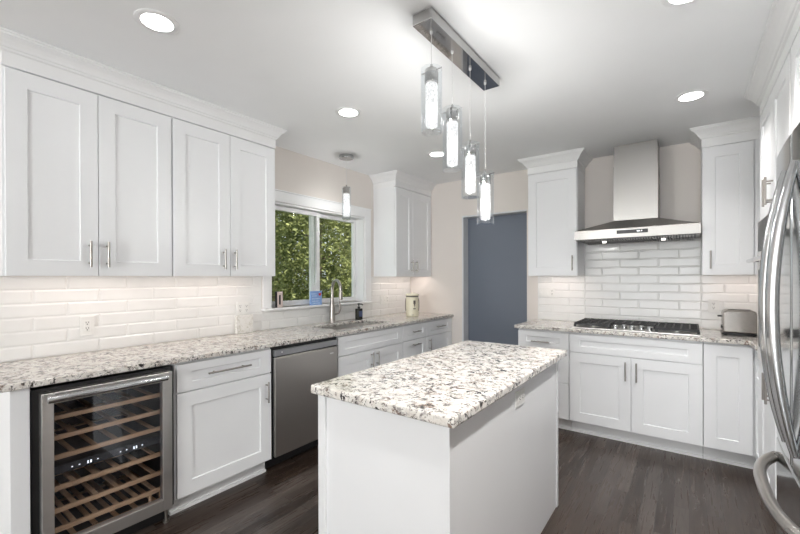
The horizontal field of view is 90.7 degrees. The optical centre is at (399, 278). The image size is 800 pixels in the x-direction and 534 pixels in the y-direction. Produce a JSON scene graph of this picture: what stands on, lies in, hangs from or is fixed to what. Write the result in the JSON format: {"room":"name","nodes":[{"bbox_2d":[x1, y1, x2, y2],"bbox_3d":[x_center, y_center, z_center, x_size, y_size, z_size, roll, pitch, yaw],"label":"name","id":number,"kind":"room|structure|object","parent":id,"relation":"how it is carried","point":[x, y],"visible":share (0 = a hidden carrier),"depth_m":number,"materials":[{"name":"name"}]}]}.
{"room":"kitchen","nodes":[
{"label":"kitchen","id":0,"kind":"room"},
{"bbox_2d":[3,146,410,362],"bbox_3d":[-3.438,0.107,0.411,0.160,2.521,12.600,0,0,36],"label":"wall","id":1,"kind":"structure","parent":0,"point":[295,172],"depth_m":3.85,"materials":[{"name":"beige paint"}]},
{"bbox_2d":[0,65,171,275],"bbox_3d":[-1.766,-0.588,2.254,0.360,1.147,0.755,0,0,36],"label":"upper cabinet","id":2,"kind":"object","parent":1,"relation":"attached to","point":[85,177],"visible":1,"depth_m":2.10,"materials":[{"name":"white paint"}]},
{"bbox_2d":[80,316,93,335],"bbox_3d":[-1.881,0.284,2.376,0.009,0.115,0.070,0,0,36],"label":"wall outlet","id":3,"kind":"object","parent":1,"relation":"attached to","point":[86,323],"visible":1,"depth_m":2.37,"materials":[{"name":"white plastic"}]},
{"bbox_2d":[84,320,90,331],"bbox_3d":[-1.879,0.284,2.374,0.002,0.068,0.034,0,0,36],"label":"receptacle","id":4,"kind":"object","parent":3,"relation":"attached to","point":[87,323],"depth_m":2.37,"materials":[{"name":"white plastic"}]},
{"bbox_2d":[0,276,409,362],"bbox_3d":[-1.015,0.209,3.579,0.006,0.456,3.896,0,0,36],"label":"backsplash","id":5,"kind":"structure","parent":1,"relation":"attached to","point":[40,316],"depth_m":2.58,"materials":[{"name":"white tile"}]},
{"bbox_2d":[171,117,274,275],"bbox_3d":[-1.315,-0.591,2.871,0.360,1.147,0.767,0,0,36],"label":"upper cabinet","id":6,"kind":"object","parent":1,"relation":"attached to","point":[223,185],"visible":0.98,"depth_m":2.73,"materials":[{"name":"white paint"}]},
{"bbox_2d":[0,26,286,148],"bbox_3d":[-1.531,-1.091,2.557,0.381,0.147,1.649,0,0,36],"label":"crown molding","id":7,"kind":"structure","parent":6,"relation":"attached to","point":[18,51],"depth_m":2.24,"materials":[{"name":"white paint"}]},
{"bbox_2d":[236,302,248,314],"bbox_3d":[-1.273,0.240,3.207,0.009,0.103,0.114,0,0,36],"label":"wall outlet","id":8,"kind":"object","parent":1,"relation":"attached to","point":[242,308],"visible":1,"depth_m":3.20,"materials":[{"name":"white plastic"}]},
{"bbox_2d":[238,304,241,312],"bbox_3d":[-1.287,0.240,3.182,0.002,0.068,0.034,0,0,36],"label":"receptacle","id":9,"kind":"object","parent":8,"relation":"attached to","point":[239,305],"depth_m":3.18,"materials":[{"name":"white plastic"}]},
{"bbox_2d":[262,189,371,310],"bbox_3d":[-0.802,-0.257,3.965,0.214,1.059,1.425,0,0,36],"label":"window","id":10,"kind":"structure","parent":1,"relation":"in","point":[360,226],"depth_m":4.03,"materials":[{"name":"white paint"}]},
{"bbox_2d":[275,291,282,307],"bbox_3d":[-1.067,0.183,3.483,0.033,0.142,0.060,0,0,36],"label":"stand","id":11,"kind":"object","parent":10,"relation":"on","point":[279,294],"visible":1,"depth_m":3.47,"materials":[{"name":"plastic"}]},
{"bbox_2d":[310,282,321,304],"bbox_3d":[-0.810,0.141,3.811,0.021,0.222,0.145,0,0,36],"label":"card","id":12,"kind":"object","parent":10,"relation":"on","point":[315,296],"visible":1,"depth_m":3.80,"materials":[{"name":"blue paper"}]},
{"bbox_2d":[380,295,388,303],"bbox_3d":[-0.183,0.246,4.693,0.012,0.100,0.155,0,0,36],"label":"wall outlet","id":13,"kind":"object","parent":1,"relation":"attached to","point":[384,299],"visible":1,"depth_m":4.68,"materials":[{"name":"white plastic"}]},
{"bbox_2d":[373,186,430,276],"bbox_3d":[0.061,-0.600,4.750,0.360,1.147,0.749,0,0,36],"label":"upper cabinet","id":14,"kind":"object","parent":1,"relation":"attached to","point":[401,217],"visible":1,"depth_m":4.52,"materials":[{"name":"white paint"}]},
{"bbox_2d":[369,170,436,196],"bbox_3d":[0.052,-1.101,4.707,0.396,0.147,0.827,0,0,36],"label":"crown molding","id":15,"kind":"structure","parent":14,"relation":"attached to","point":[397,178],"depth_m":4.49,"materials":[{"name":"white paint"}]},
{"bbox_2d":[0,0,773,183],"bbox_3d":[-1.815,-1.216,-0.815,4.230,0.120,12.950,0,0,36],"label":"ceiling","id":16,"kind":"structure","parent":0,"point":[596,76],"depth_m":2.16,"materials":[{"name":"paint"}]},
{"bbox_2d":[133,8,179,34],"bbox_3d":[-1.101,-1.161,1.792,0.180,0.006,0.180,0,0,36],"label":"recessed light","id":17,"kind":"object","parent":16,"relation":"in","point":[153,20],"visible":1,"depth_m":1.78,"materials":[{"name":"white paint"}]},
{"bbox_2d":[339,153,353,216],"bbox_3d":[-0.509,-0.868,3.758,0.136,0.605,0.136,0,0,36],"label":"pendant","id":18,"kind":"object","parent":16,"relation":"hanging from","point":[346,157],"visible":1,"depth_m":3.73,"materials":[{"name":"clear glass"}]},
{"bbox_2d":[343,185,349,193],"bbox_3d":[-0.509,-0.850,3.758,0.080,0.085,0.062,0,0,-1],"label":"socket","id":19,"kind":"object","parent":18,"relation":"attached to","point":[346,190],"depth_m":3.73,"materials":[{"name":"silver metal"}]},
{"bbox_2d":[335,107,360,117],"bbox_3d":[-0.362,-1.166,2.775,0.180,0.006,0.180,0,0,36],"label":"recessed light","id":20,"kind":"object","parent":16,"relation":"in","point":[347,112],"visible":1,"depth_m":2.77,"materials":[{"name":"white"}]},
{"bbox_2d":[427,151,446,156],"bbox_3d":[0.347,-1.171,3.719,0.180,0.006,0.180,0,0,36],"label":"recessed light","id":21,"kind":"object","parent":16,"relation":"in","point":[433,153],"visible":1,"depth_m":3.72,"materials":[{"name":"white"}]},
{"bbox_2d":[413,7,499,225],"bbox_3d":[0.319,-0.739,2.029,0.108,0.860,0.753,0,0,36],"label":"linear pendant","id":22,"kind":"object","parent":16,"relation":"hanging from","point":[428,22],"visible":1,"depth_m":1.93,"materials":[{"name":"white glass"}]},
{"bbox_2d":[421,64,441,84],"bbox_3d":[0.142,-0.925,1.788,0.094,0.085,0.062,0,0,4],"label":"socket","id":23,"kind":"object","parent":22,"relation":"attached to","point":[431,73],"depth_m":1.76,"materials":[{"name":"silver metal"}]},
{"bbox_2d":[443,104,461,122],"bbox_3d":[0.257,-0.813,1.944,0.062,0.085,0.094,0,0,-21],"label":"socket","id":24,"kind":"object","parent":22,"relation":"attached to","point":[452,113],"depth_m":1.92,"materials":[{"name":"silver metal"}]},
{"bbox_2d":[462,140,479,156],"bbox_3d":[0.374,-0.696,2.104,0.094,0.085,0.062,0,0,4],"label":"socket","id":25,"kind":"object","parent":22,"relation":"attached to","point":[469,148],"depth_m":2.08,"materials":[{"name":"silver metal"}]},
{"bbox_2d":[476,169,493,184],"bbox_3d":[0.488,-0.583,2.259,0.062,0.085,0.094,0,0,-21],"label":"socket","id":26,"kind":"object","parent":22,"relation":"attached to","point":[485,177],"depth_m":2.23,"materials":[{"name":"silver metal"}]},
{"bbox_2d":[661,0,697,7],"bbox_3d":[1.174,-1.168,1.613,0.180,0.006,0.180,0,0,36],"label":"recessed light","id":27,"kind":"object","parent":16,"relation":"in","point":[668,3],"visible":1,"depth_m":1.67,"materials":[{"name":"white"}]},
{"bbox_2d":[674,89,708,102],"bbox_3d":[1.872,-1.173,2.543,0.180,0.006,0.180,0,0,36],"label":"recessed light","id":28,"kind":"object","parent":16,"relation":"in","point":[693,95],"visible":1,"depth_m":2.54,"materials":[{"name":"white"}]},
{"bbox_2d":[132,428,776,533],"bbox_3d":[-1.800,1.390,-0.782,3.930,0.050,12.600,0,0,36],"label":"floor","id":29,"kind":"structure","parent":0,"point":[606,486],"depth_m":2.41,"materials":[{"name":"brown wood"}]},
{"bbox_2d":[0,388,29,533],"bbox_3d":[-1.881,0.917,1.882,0.611,0.883,0.064,0,0,36],"label":"end panel","id":30,"kind":"object","parent":29,"relation":"on","point":[14,405],"visible":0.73,"depth_m":1.71,"materials":[{"name":"white paint"}]},
{"bbox_2d":[30,365,173,533],"bbox_3d":[-1.633,0.924,2.114,0.666,0.866,0.592,0,0,36],"label":"wine cooler","id":31,"kind":"object","parent":29,"relation":"on","point":[101,447],"visible":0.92,"depth_m":2.07,"materials":[{"name":"brushed stainless steel"},{"name":"tinted glass"},{"name":"beech wood"}]},
{"bbox_2d":[55,475,157,533],"bbox_3d":[-1.665,1.229,2.139,0.502,0.027,0.508,0,0,36],"label":"shelf","id":32,"kind":"object","parent":31,"relation":"attached to","point":[79,511],"depth_m":2.18,"materials":[{"name":"brown wood"}]},
{"bbox_2d":[54,467,159,533],"bbox_3d":[-1.666,1.168,2.139,0.502,0.027,0.508,0,0,36],"label":"shelf","id":33,"kind":"object","parent":31,"relation":"attached to","point":[139,472],"depth_m":2.14,"materials":[{"name":"brown wood"}]},
{"bbox_2d":[54,452,159,513],"bbox_3d":[-1.666,1.078,2.139,0.502,0.027,0.508,0,0,36],"label":"shelf","id":34,"kind":"object","parent":31,"relation":"attached to","point":[152,466],"depth_m":2.09,"materials":[{"name":"brown wood"}]},
{"bbox_2d":[54,447,159,491],"bbox_3d":[-1.666,0.974,2.139,0.502,0.027,0.508,0,0,36],"label":"shelf","id":35,"kind":"object","parent":31,"relation":"attached to","point":[154,452],"depth_m":2.02,"materials":[{"name":"brown wood"}]},
{"bbox_2d":[54,412,159,460],"bbox_3d":[-1.667,0.831,2.139,0.502,0.027,0.508,0,0,36],"label":"shelf","id":36,"kind":"object","parent":31,"relation":"attached to","point":[151,422],"depth_m":2.16,"materials":[{"name":"brown wood"}]},
{"bbox_2d":[54,397,159,440],"bbox_3d":[-1.667,0.739,2.138,0.502,0.027,0.508,0,0,36],"label":"shelf","id":37,"kind":"object","parent":31,"relation":"attached to","point":[153,407],"depth_m":2.16,"materials":[{"name":"brown wood"}]},
{"bbox_2d":[54,387,159,420],"bbox_3d":[-1.667,0.646,2.138,0.502,0.027,0.508,0,0,36],"label":"shelf","id":38,"kind":"object","parent":31,"relation":"attached to","point":[152,392],"depth_m":2.06,"materials":[{"name":"brown wood"}]},
{"bbox_2d":[168,348,270,515],"bbox_3d":[-1.300,0.913,2.640,0.646,0.883,0.634,0,0,36],"label":"base cabinet","id":39,"kind":"object","parent":29,"relation":"on","point":[222,404],"visible":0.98,"depth_m":2.44,"materials":[{"name":"white paint"}]},
{"bbox_2d":[265,337,337,467],"bbox_3d":[-0.924,0.909,3.149,0.601,0.864,0.616,0,0,36],"label":"dishwasher","id":40,"kind":"object","parent":29,"relation":"on","point":[295,367],"visible":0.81,"depth_m":2.88,"materials":[{"name":"silver metal"}]},
{"bbox_2d":[336,322,402,376],"bbox_3d":[-0.471,0.908,3.776,0.649,0.883,0.918,0,0,36],"label":"base cabinet","id":41,"kind":"object","parent":29,"relation":"on","point":[360,351],"visible":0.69,"depth_m":3.55,"materials":[{"name":"white paint"}]},
{"bbox_2d":[0,312,453,392],"bbox_3d":[-0.759,0.453,3.397,0.633,0.030,3.912,0,0,36],"label":"countertop","id":42,"kind":"structure","parent":41,"relation":"on","point":[24,374],"depth_m":2.37,"materials":[{"name":"white stone"}]},
{"bbox_2d":[234,314,252,333],"bbox_3d":[-1.260,0.365,3.192,0.030,0.148,0.150,0,0,36],"label":"marble block","id":43,"kind":"object","parent":42,"relation":"on","point":[243,323],"visible":1,"depth_m":3.17,"materials":[{"name":"white stone"}]},
{"bbox_2d":[329,279,342,322],"bbox_3d":[-0.605,0.218,3.888,0.109,0.434,0.225,0,0,-41],"label":"kitchen faucet","id":44,"kind":"object","parent":42,"relation":"on","point":[333,313],"visible":1,"depth_m":3.91,"materials":[{"name":"silver metal"}]},
{"bbox_2d":[326,323,374,329],"bbox_3d":[-0.456,0.558,3.794,0.356,0.183,0.736,0,0,36],"label":"sink","id":45,"kind":"object","parent":42,"relation":"in","point":[357,324],"visible":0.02,"depth_m":4.02,"materials":[{"name":"silver metal"}]},
{"bbox_2d":[355,303,362,319],"bbox_3d":[-0.423,0.347,4.178,0.082,0.174,0.068,0,0,36],"label":"soap dispenser","id":46,"kind":"object","parent":42,"relation":"on","point":[358,311],"visible":1,"depth_m":4.17,"materials":[{"name":"black plastic"}]},
{"bbox_2d":[405,292,418,316],"bbox_3d":[0.141,0.294,4.552,0.152,0.274,0.152,0,0,36],"label":"ceramic canister","id":47,"kind":"object","parent":42,"relation":"on","point":[411,301],"visible":0.99,"depth_m":4.49,"materials":[{"name":"beige ceramic"}]},
{"bbox_2d":[401,322,426,357],"bbox_3d":[-0.065,0.905,4.328,0.646,0.883,0.450,0,0,36],"label":"base cabinet","id":48,"kind":"object","parent":29,"relation":"on","point":[414,342],"visible":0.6,"depth_m":4.14,"materials":[{"name":"white paint"}]},
{"bbox_2d":[318,362,557,533],"bbox_3d":[0.279,0.913,2.020,0.677,0.876,1.323,0,0,36],"label":"kitchen island","id":49,"kind":"object","parent":29,"relation":"on","point":[496,471],"visible":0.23,"depth_m":1.54,"materials":[{"name":"white paint"}]},
{"bbox_2d":[311,340,566,428],"bbox_3d":[0.323,0.456,2.027,0.674,0.037,1.441,0,0,36],"label":"island countertop","id":50,"kind":"structure","parent":49,"relation":"on","point":[447,386],"depth_m":1.70,"materials":[{"name":"stone"}]},
{"bbox_2d":[515,387,524,407],"bbox_3d":[0.558,0.549,1.829,0.009,0.073,0.117,0,0,36],"label":"wall outlet","id":51,"kind":"object","parent":49,"relation":"attached to","point":[520,394],"visible":1,"depth_m":1.82,"materials":[{"name":"white plastic"}]},
{"bbox_2d":[518,392,523,402],"bbox_3d":[0.560,0.549,1.828,0.002,0.034,0.068,0,0,36],"label":"receptacle","id":52,"kind":"object","parent":51,"relation":"attached to","point":[520,394],"depth_m":1.83,"materials":[{"name":"white plastic"}]},
{"bbox_2d":[425,317,451,351],"bbox_3d":[0.236,0.904,4.740,0.646,0.883,0.570,0,0,36],"label":"base cabinet","id":53,"kind":"object","parent":29,"relation":"on","point":[439,331],"visible":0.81,"depth_m":4.56,"materials":[{"name":"white paint"}]},
{"bbox_2d":[518,328,571,429],"bbox_3d":[1.455,0.902,3.801,0.448,0.883,0.642,0,0,36],"label":"base cabinet","id":54,"kind":"object","parent":29,"relation":"on","point":[526,337],"visible":0.38,"depth_m":3.50,"materials":[{"name":"white paint"}]},
{"bbox_2d":[569,332,702,458],"bbox_3d":[2.011,0.901,3.394,0.925,0.883,0.642,0,0,36],"label":"base cabinet","id":55,"kind":"object","parent":29,"relation":"on","point":[648,392],"visible":0.99,"depth_m":3.14,"materials":[{"name":"white paint"}]},
{"bbox_2d":[514,319,757,350],"bbox_3d":[2.113,0.444,3.184,2.297,0.030,0.862,0,0,36],"label":"countertop","id":56,"kind":"structure","parent":55,"relation":"on","point":[708,335],"depth_m":3.14,"materials":[{"name":"white stone"}]},
{"bbox_2d":[572,318,701,336],"bbox_3d":[2.023,0.405,3.402,0.908,0.046,0.533,0,0,36],"label":"gas cooktop","id":57,"kind":"object","parent":56,"relation":"in","point":[686,329],"visible":1,"depth_m":3.31,"materials":[{"name":"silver metal"}]},
{"bbox_2d":[717,309,757,336],"bbox_3d":[2.565,0.331,3.008,0.234,0.194,0.186,0,0,36],"label":"toaster","id":58,"kind":"object","parent":56,"relation":"on","point":[744,322],"visible":0.97,"depth_m":2.94,"materials":[{"name":"silver metal"}]},
{"bbox_2d":[703,342,755,468],"bbox_3d":[2.757,0.900,2.871,0.889,0.883,0.604,0,0,36],"label":"base cabinet","id":59,"kind":"object","parent":29,"relation":"on","point":[728,369],"visible":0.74,"depth_m":2.82,"materials":[{"name":"white paint"}]},
{"bbox_2d":[755,350,759,459],"bbox_3d":[2.608,0.901,2.434,0.605,0.883,0.231,0,0,36],"label":"base cabinet","id":60,"kind":"object","parent":29,"relation":"on","point":[757,361],"visible":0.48,"depth_m":2.66,"materials":[{"name":"white paint"}]},
{"bbox_2d":[760,52,790,499],"bbox_3d":[2.252,0.086,1.978,0.647,2.519,0.912,0,0,36],"label":"oven tower","id":61,"kind":"object","parent":29,"relation":"on","point":[775,119],"visible":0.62,"depth_m":2.13,"materials":[{"name":"white paint"}]},
{"bbox_2d":[746,215,767,361],"bbox_3d":[2.208,0.074,2.010,0.611,0.858,0.844,0,0,36],"label":"wall oven","id":62,"kind":"object","parent":61,"relation":"in","point":[762,224],"visible":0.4,"depth_m":2.41,"materials":[{"name":"grey metal"}]},
{"bbox_2d":[744,0,799,116],"bbox_3d":[1.645,-1.099,1.681,0.095,0.147,2.105,0,0,36],"label":"crown molding","id":63,"kind":"structure","parent":61,"relation":"attached to","point":[782,27],"depth_m":1.92,"materials":[{"name":"white paint"}]},
{"bbox_2d":[753,122,799,533],"bbox_3d":[1.534,0.432,1.122,0.780,1.835,0.780,0,0,36],"label":"refrigerator","id":64,"kind":"object","parent":29,"relation":"on","point":[779,272],"visible":1,"depth_m":1.28,"materials":[{"name":"grey metal"}]},
{"bbox_2d":[791,29,799,133],"bbox_3d":[1.645,0.090,1.117,0.609,2.519,1.186,0,0,36],"label":"tall cabinet","id":65,"kind":"object","parent":29,"relation":"on","point":[795,49],"visible":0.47,"depth_m":1.68,"materials":[{"name":"white paint"}]},
{"bbox_2d":[411,143,716,344],"bbox_3d":[1.761,0.081,4.069,3.910,2.521,0.150,0,0,36],"label":"wall","id":66,"kind":"structure","parent":0,"point":[680,164],"depth_m":4.36,"materials":[{"name":"beige paint"}]},
{"bbox_2d":[462,209,526,344],"bbox_3d":[1.099,0.298,4.550,0.776,2.090,0.152,0,0,36],"label":"door","id":67,"kind":"structure","parent":66,"relation":"in","point":[494,257],"depth_m":4.60,"materials":[{"name":"blue paint"}]},
{"bbox_2d":[539,288,554,296],"bbox_3d":[1.529,0.141,4.125,0.163,0.098,0.012,0,0,36],"label":"wall outlet","id":68,"kind":"object","parent":66,"relation":"attached to","point":[543,292],"visible":1,"depth_m":4.12,"materials":[{"name":"white plastic"}]},
{"bbox_2d":[517,148,592,175],"bbox_3d":[1.526,-1.103,3.887,0.610,0.147,0.408,0,0,36],"label":"crown molding","id":69,"kind":"structure","parent":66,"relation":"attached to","point":[580,158],"depth_m":3.75,"materials":[{"name":"white paint"}]},
{"bbox_2d":[528,168,584,275],"bbox_3d":[1.539,-0.603,3.903,0.454,1.147,0.372,0,0,36],"label":"upper cabinet","id":70,"kind":"object","parent":66,"relation":"attached to","point":[556,199],"visible":0.99,"depth_m":3.79,"materials":[{"name":"white paint"}]},
{"bbox_2d":[575,139,700,244],"bbox_3d":[2.064,-0.745,3.461,0.904,0.866,0.466,0,0,36],"label":"range hood","id":71,"kind":"object","parent":66,"relation":"attached to","point":[636,169],"visible":1,"depth_m":3.39,"materials":[{"name":"silver metal"}]},
{"bbox_2d":[578,234,695,240],"bbox_3d":[2.051,-0.345,3.442,0.844,0.004,0.391,0,0,36],"label":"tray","id":72,"kind":"object","parent":71,"relation":"on","point":[625,237],"depth_m":3.31,"materials":[{"name":"metal"}]},
{"bbox_2d":[538,237,756,329],"bbox_3d":[2.373,0.034,3.524,2.258,0.785,0.006,0,0,36],"label":"backsplash","id":73,"kind":"structure","parent":66,"relation":"attached to","point":[661,281],"depth_m":3.61,"materials":[{"name":"white tile"}]},
{"bbox_2d":[708,299,718,312],"bbox_3d":[2.633,0.228,3.319,0.072,0.111,0.009,0,0,36],"label":"wall outlet","id":74,"kind":"object","parent":66,"relation":"attached to","point":[713,304],"visible":1,"depth_m":3.32,"materials":[{"name":"white plastic"}]},
{"bbox_2d":[711,302,715,309],"bbox_3d":[2.632,0.228,3.317,0.034,0.068,0.002,0,0,36],"label":"receptacle","id":75,"kind":"object","parent":74,"relation":"attached to","point":[713,304],"depth_m":3.32,"materials":[{"name":"white plastic"}]},
{"bbox_2d":[701,139,760,274],"bbox_3d":[2.821,-0.604,2.965,0.888,1.147,0.372,0,0,36],"label":"upper cabinet","id":76,"kind":"object","parent":66,"relation":"attached to","point":[730,173],"visible":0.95,"depth_m":3.01,"materials":[{"name":"white paint"}]},
{"bbox_2d":[690,116,759,152],"bbox_3d":[2.777,-1.105,2.971,0.967,0.147,0.408,0,0,36],"label":"crown molding","id":77,"kind":"structure","parent":76,"relation":"attached to","point":[745,129],"depth_m":3.00,"materials":[{"name":"white paint"}]},
{"label":"outside","id":78,"kind":"structure","parent":0,"visible":0},
{"bbox_3d":[-11.478,2.194,20.805,36.893,0.500,70.000,0,0,36],"label":"terrain","id":79,"kind":"structure","parent":78,"visible":0},
{"bbox_2d":[272,210,308,300],"bbox_3d":[-3.190,-2.213,9.899,2.624,8.317,2.563,0,0,-19],"label":"tree","id":80,"kind":"object","parent":79,"relation":"on","point":[273,297],"visible":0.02,"depth_m":9.80,"materials":[{"name":"green plant"}]},
{"bbox_2d":[278,213,323,294],"bbox_3d":[-4.116,-2.181,14.723,3.161,8.238,3.145,0,0,-8],"label":"tree","id":81,"kind":"object","parent":79,"relation":"on","point":[284,213],"visible":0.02,"depth_m":14.14,"materials":[{"name":"green plant"}]},
{"bbox_2d":[272,211,351,300],"bbox_3d":[-1.667,-1.002,7.908,2.306,5.896,2.316,0,0,7],"label":"evergreen tree","id":82,"kind":"object","parent":79,"relation":"on","point":[345,277],"visible":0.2,"depth_m":7.37,"materials":[{"name":"green plant"}]},
{"bbox_2d":[304,220,350,297],"bbox_3d":[-1.637,-2.179,12.063,2.829,8.230,2.778,0,0,39],"label":"tree","id":83,"kind":"object","parent":79,"relation":"on","point":[322,220],"visible":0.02,"depth_m":11.53,"materials":[{"name":"green plant"}]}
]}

